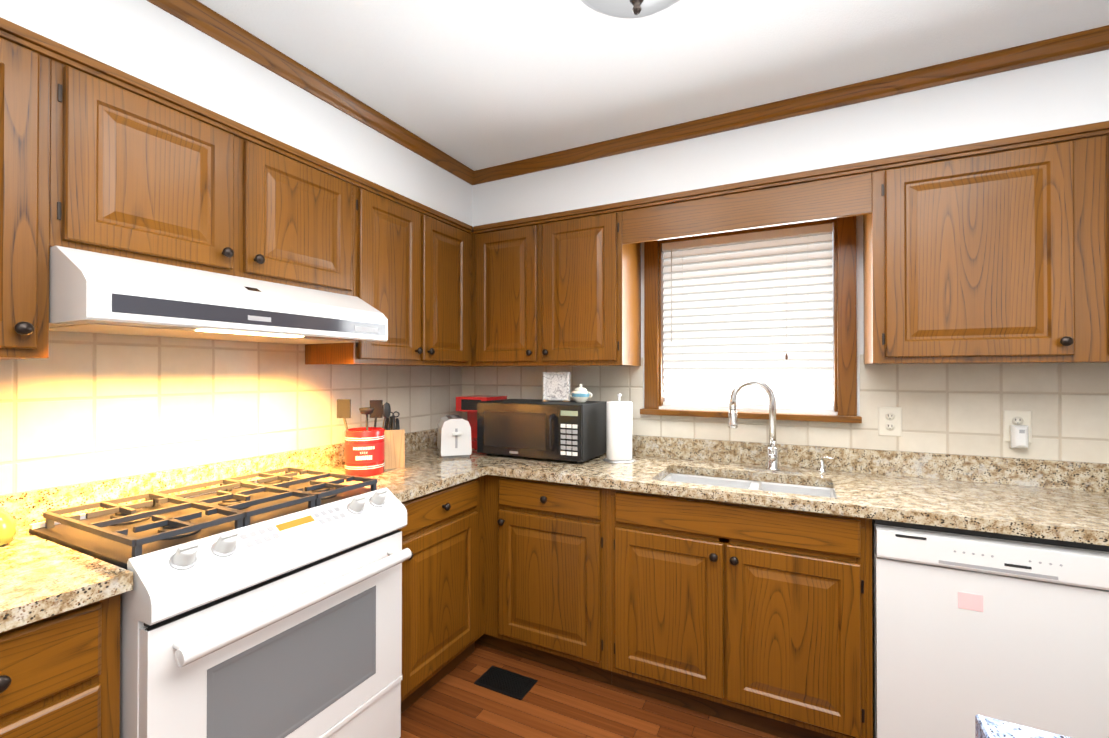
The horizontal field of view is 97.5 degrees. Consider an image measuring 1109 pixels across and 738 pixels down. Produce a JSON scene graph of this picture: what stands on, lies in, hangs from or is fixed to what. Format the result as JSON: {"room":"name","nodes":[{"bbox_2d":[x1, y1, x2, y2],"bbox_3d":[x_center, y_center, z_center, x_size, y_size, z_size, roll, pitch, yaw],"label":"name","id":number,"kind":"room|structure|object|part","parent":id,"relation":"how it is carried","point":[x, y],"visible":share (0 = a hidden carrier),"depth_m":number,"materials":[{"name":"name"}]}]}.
{"room":"kitchen","nodes":[
{"label":"kitchen","id":0,"kind":"room"},
{"bbox_2d":[400,643,780,737],"bbox_3d":[0.232,1.371,-0.102,4.600,0.060,5.200,0,0,27],"label":"floor","id":1,"kind":"structure","parent":0,"point":[456,702],"depth_m":1.92,"materials":[{"name":"brown wood"}]},
{"bbox_2d":[0,594,119,737],"bbox_3d":[-1.312,0.916,1.031,0.614,0.866,0.401,0,0,27],"label":"base cabinet","id":2,"kind":"object","parent":1,"relation":"on","point":[60,675],"depth_m":0.99,"materials":[{"name":"brown wood"}]},
{"bbox_2d":[0,520,132,632],"bbox_3d":[-1.277,0.463,1.005,0.583,0.038,0.426,0,0,27],"label":"countertop","id":3,"kind":"structure","parent":2,"relation":"on","point":[41,578],"depth_m":1.04,"materials":[{"name":"beige stone"}]},
{"bbox_2d":[0,510,16,546],"bbox_3d":[-1.417,0.381,1.219,0.094,0.128,0.094,0,0,27],"label":"lemon","id":4,"kind":"object","parent":3,"relation":"on","point":[8,528],"visible":0.98,"depth_m":1.22,"materials":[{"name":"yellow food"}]},
{"bbox_2d":[29,467,411,737],"bbox_3d":[-0.956,0.874,1.509,0.707,0.957,0.756,0,0,27],"label":"range","id":5,"kind":"object","parent":1,"relation":"on","point":[269,605],"visible":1,"depth_m":1.32,"materials":[{"name":"white metal"}]},
{"bbox_2d":[397,476,483,712],"bbox_3d":[-0.731,0.924,2.174,0.614,0.866,0.615,0,0,27],"label":"base cabinet","id":6,"kind":"object","parent":1,"relation":"on","point":[443,576],"depth_m":2.02,"materials":[{"name":"brown wood"}]},
{"bbox_2d":[474,475,497,649],"bbox_3d":[-0.429,0.927,2.690,0.684,0.866,0.614,0,0,27],"label":"base cabinet","id":7,"kind":"object","parent":1,"relation":"on","point":[489,639],"depth_m":2.31,"materials":[{"name":"brown wood"}]},
{"bbox_2d":[474,665,536,699],"bbox_3d":[-0.210,1.352,2.103,0.235,0.007,0.140,0,0,27],"label":"floor vent","id":8,"kind":"object","parent":1,"relation":"in","point":[506,682],"visible":1,"depth_m":2.09,"materials":[{"name":"black metal"}]},
{"bbox_2d":[498,476,657,688],"bbox_3d":[0.135,0.925,2.404,0.580,0.866,0.614,0,0,27],"label":"base cabinet","id":9,"kind":"object","parent":1,"relation":"on","point":[614,587],"depth_m":2.08,"materials":[{"name":"brown wood"}]},
{"bbox_2d":[404,428,1108,545],"bbox_3d":[0.871,0.418,2.018,3.615,0.140,0.643,0,0,27],"label":"countertop","id":10,"kind":"structure","parent":9,"relation":"on","point":[1037,498],"depth_m":1.92,"materials":[{"name":"beige stone"}]},
{"bbox_2d":[337,399,390,476],"bbox_3d":[-0.819,0.291,2.123,0.167,0.320,0.188,0,0,27],"label":"canister","id":11,"kind":"object","parent":10,"relation":"on","point":[364,451],"visible":1,"depth_m":2.06,"materials":[{"name":"red metal"}]},
{"bbox_2d":[384,411,404,468],"bbox_3d":[-0.759,0.325,2.284,0.090,0.254,0.168,0,0,-23],"label":"knife block","id":12,"kind":"object","parent":10,"relation":"on","point":[394,439],"visible":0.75,"depth_m":2.21,"materials":[{"name":"brown wood"}]},
{"bbox_2d":[437,415,471,457],"bbox_3d":[-0.533,0.354,2.579,0.156,0.200,0.250,0,0,-18],"label":"toaster","id":13,"kind":"object","parent":10,"relation":"on","point":[454,436],"visible":1,"depth_m":2.48,"materials":[{"name":"white plastic"}]},
{"bbox_2d":[456,395,506,448],"bbox_3d":[-0.431,0.309,2.884,0.220,0.294,0.210,0,0,27],"label":"coffee maker","id":14,"kind":"object","parent":10,"relation":"on","point":[468,404],"visible":0.44,"depth_m":2.83,"materials":[{"name":"red plastic"}]},
{"bbox_2d":[477,399,606,462],"bbox_3d":[-0.072,0.313,2.548,0.595,0.282,0.373,0,0,27],"label":"microwave","id":15,"kind":"object","parent":10,"relation":"on","point":[572,430],"visible":1,"depth_m":2.41,"materials":[{"name":"black"}]},
{"bbox_2d":[543,372,569,401],"bbox_3d":[0.010,0.094,2.572,0.150,0.154,0.040,0,0,23],"label":"trivet","id":16,"kind":"object","parent":15,"relation":"on","point":[556,386],"visible":1,"depth_m":2.56,"materials":[{"name":"white stone"}]},
{"bbox_2d":[569,384,591,402],"bbox_3d":[0.134,0.123,2.486,0.128,0.095,0.088,0,0,27],"label":"sugar bowl","id":17,"kind":"object","parent":15,"relation":"on","point":[580,394],"visible":0.98,"depth_m":2.46,"materials":[{"name":"white ceramic"}]},
{"bbox_2d":[603,394,634,463],"bbox_3d":[0.319,0.286,2.396,0.156,0.332,0.156,0,0,27],"label":"paper towel holder","id":18,"kind":"object","parent":10,"relation":"on","point":[618,431],"visible":0.98,"depth_m":2.34,"materials":[{"name":"white paper"}]},
{"bbox_2d":[660,473,833,558],"bbox_3d":[0.765,0.591,1.991,0.672,0.202,0.357,0,0,27],"label":"sink basin","id":19,"kind":"object","parent":10,"relation":"in","point":[768,486],"visible":0.04,"depth_m":2.10,"materials":[{"name":"silver metal"}]},
{"bbox_2d":[728,378,802,473],"bbox_3d":[0.932,0.246,2.161,0.302,0.409,0.104,0,0,27],"label":"faucet","id":20,"kind":"object","parent":10,"relation":"on","point":[772,457],"visible":0.98,"depth_m":2.16,"materials":[{"name":"silver metal"}]},
{"bbox_2d":[817,456,834,472],"bbox_3d":[1.185,0.416,2.126,0.066,0.069,0.043,0,0,27],"label":"soap dispenser","id":21,"kind":"object","parent":10,"relation":"on","point":[821,467],"visible":1,"depth_m":2.12,"materials":[{"name":"silver metal"}]},
{"bbox_2d":[872,519,1108,737],"bbox_3d":[1.446,0.921,1.711,0.592,0.865,0.614,0,0,27],"label":"dishwasher","id":22,"kind":"object","parent":1,"relation":"on","point":[969,626],"visible":0.9,"depth_m":1.46,"materials":[{"name":"white plastic"}]},
{"bbox_2d":[975,715,1070,737],"bbox_3d":[0.737,0.881,-0.403,1.323,0.915,1.615,0,0,27],"label":"kitchen island","id":23,"kind":"object","parent":1,"relation":"on","point":[987,727],"visible":1,"depth_m":0.58,"materials":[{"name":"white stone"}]},
{"bbox_2d":[197,0,1108,170],"bbox_3d":[0.232,-1.129,-0.085,4.600,0.060,5.200,0,0,27],"label":"ceiling","id":24,"kind":"structure","parent":0,"point":[474,85],"depth_m":1.67,"materials":[{"name":"white paint"}]},
{"bbox_2d":[0,0,471,225],"bbox_3d":[-1.252,-0.944,1.499,0.318,0.288,2.882,0,0,27],"label":"soffit","id":25,"kind":"structure","parent":24,"relation":"attached to","point":[148,42],"depth_m":1.56,"materials":[{"name":"white paint"}]},
{"bbox_2d":[147,0,474,183],"bbox_3d":[-1.105,-1.061,1.390,0.045,0.056,2.820,0,0,27],"label":"crown molding","id":26,"kind":"structure","parent":24,"relation":"attached to","point":[198,15],"depth_m":1.75,"materials":[{"name":"brown wood"}]},
{"bbox_2d":[580,0,679,18],"bbox_3d":[0.176,-0.925,1.041,0.380,0.332,0.380,0,0,27],"label":"ceiling light fixture","id":27,"kind":"object","parent":24,"relation":"attached to","point":[631,9],"visible":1,"depth_m":1.09,"materials":[{"name":"white glass"}]},
{"bbox_2d":[471,25,1108,184],"bbox_3d":[1.352,-1.058,1.768,4.082,0.056,0.045,0,0,27],"label":"crown molding","id":28,"kind":"structure","parent":24,"relation":"attached to","point":[1094,40],"depth_m":1.90,"materials":[{"name":"brown wood"}]},
{"bbox_2d":[472,50,1108,231],"bbox_3d":[1.292,-0.941,2.001,4.400,0.288,0.318,0,0,27],"label":"soffit","id":29,"kind":"structure","parent":24,"relation":"attached to","point":[1063,93],"depth_m":1.92,"materials":[{"name":"white paint"}]},
{"bbox_2d":[641,215,863,415],"bbox_3d":[1.387,0.137,2.180,4.400,2.440,0.100,0,0,27],"label":"wall","id":30,"kind":"structure","parent":0,"point":[859,286],"depth_m":2.15,"materials":[{"name":"white paint"}]},
{"bbox_2d":[432,226,475,366],"bbox_3d":[-0.516,-0.401,2.906,0.341,0.774,0.324,0,0,27],"label":"upper cabinet","id":31,"kind":"object","parent":30,"relation":"attached to","point":[473,321],"depth_m":2.71,"materials":[{"name":"brown wood"}]},
{"bbox_2d":[476,201,643,366],"bbox_3d":[0.011,-0.403,2.637,0.843,0.774,0.324,0,0,27],"label":"upper cabinet","id":32,"kind":"object","parent":30,"relation":"attached to","point":[563,288],"depth_m":2.47,"materials":[{"name":"brown wood"}]},
{"bbox_2d":[640,216,861,422],"bbox_3d":[0.914,-0.253,2.378,0.984,0.983,0.136,0,0,27],"label":"window","id":33,"kind":"structure","parent":30,"relation":"in","point":[844,324],"depth_m":2.24,"materials":[{"name":"brown wood"}]},
{"bbox_2d":[662,223,832,409],"bbox_3d":[0.919,-0.235,2.389,0.778,0.848,0.056,0,0,27],"label":"window blinds","id":34,"kind":"object","parent":33,"relation":"attached to","point":[737,308],"visible":1,"depth_m":2.37,"materials":[{"name":"white plastic"}]},
{"bbox_3d":[0.941,-0.233,2.432,0.783,0.850,0.016,0,0,27],"label":"window sash","id":35,"kind":"part","parent":33,"relation":"part of","materials":[{"name":"white"}]},
{"bbox_2d":[462,354,1108,462],"bbox_3d":[1.008,0.214,2.313,3.596,0.553,0.004,0,0,27],"label":"wall tile","id":36,"kind":"structure","parent":30,"relation":"attached to","point":[953,408],"depth_m":2.02,"materials":[{"name":"beige tile"}]},
{"bbox_2d":[878,407,901,436],"bbox_3d":[1.440,0.226,2.087,0.084,0.124,0.007,0,0,27],"label":"electrical outlet plate","id":37,"kind":"object","parent":36,"relation":"attached to","point":[889,421],"depth_m":2.09,"materials":[{"name":"beige plastic"}]},
{"bbox_2d":[1003,410,1031,442],"bbox_3d":[1.809,0.225,1.900,0.084,0.124,0.007,0,0,27],"label":"electrical outlet plate","id":38,"kind":"object","parent":36,"relation":"attached to","point":[1010,417],"depth_m":1.90,"materials":[{"name":"beige plastic"}]},
{"bbox_2d":[1010,425,1028,448],"bbox_3d":[1.798,0.263,1.879,0.048,0.088,0.040,0,0,27],"label":"air freshener","id":39,"kind":"object","parent":38,"relation":"attached to","point":[1019,436],"visible":0.98,"depth_m":1.87,"materials":[{"name":"white plastic"}]},
{"bbox_2d":[860,122,1103,363],"bbox_3d":[1.550,-0.408,1.856,0.598,0.774,0.324,0,0,27],"label":"upper cabinet","id":40,"kind":"object","parent":30,"relation":"attached to","point":[996,251],"depth_m":1.70,"materials":[{"name":"brown wood"}]},
{"bbox_2d":[1100,121,1108,362],"bbox_3d":[2.001,-0.410,1.627,0.414,0.774,0.324,0,0,27],"label":"upper cabinet","id":41,"kind":"object","parent":30,"relation":"attached to","point":[1104,126],"depth_m":1.58,"materials":[{"name":"brown wood"}]},
{"bbox_3d":[-1.774,0.128,0.926,0.100,2.440,5.200,0,0,27],"label":"wall","id":42,"kind":"structure","parent":0,"visible":0},
{"bbox_2d":[0,17,63,359],"bbox_3d":[-1.451,-0.413,1.084,0.324,0.774,0.388,0,0,27],"label":"upper cabinet","id":43,"kind":"object","parent":42,"relation":"attached to","point":[31,63],"depth_m":1.15,"materials":[{"name":"brown wood"}]},
{"bbox_2d":[64,46,363,300],"bbox_3d":[-1.158,-0.548,1.662,0.324,0.498,0.906,0,0,27],"label":"upper cabinet","id":44,"kind":"object","parent":42,"relation":"attached to","point":[97,156],"depth_m":1.46,"materials":[{"name":"brown wood"}]},
{"bbox_2d":[49,246,387,344],"bbox_3d":[-1.079,-0.202,1.620,0.499,0.191,0.902,0,0,27],"label":"range hood","id":45,"kind":"object","parent":44,"relation":"attached to","point":[94,292],"visible":0.94,"depth_m":1.35,"materials":[{"name":"white enamelled metal"},{"name":"dark plastic"}]},
{"bbox_2d":[0,331,461,494],"bbox_3d":[-1.146,0.062,2.048,0.004,0.853,2.430,0,0,27],"label":"wall tile","id":46,"kind":"structure","parent":42,"relation":"attached to","point":[77,407],"depth_m":1.69,"materials":[{"name":"beige tile"}]},
{"bbox_2d":[305,179,471,365],"bbox_3d":[-0.770,-0.404,2.423,0.324,0.774,0.802,0,0,27],"label":"upper cabinet","id":47,"kind":"object","parent":42,"relation":"attached to","point":[418,257],"depth_m":2.28,"materials":[{"name":"brown wood"}]}
]}

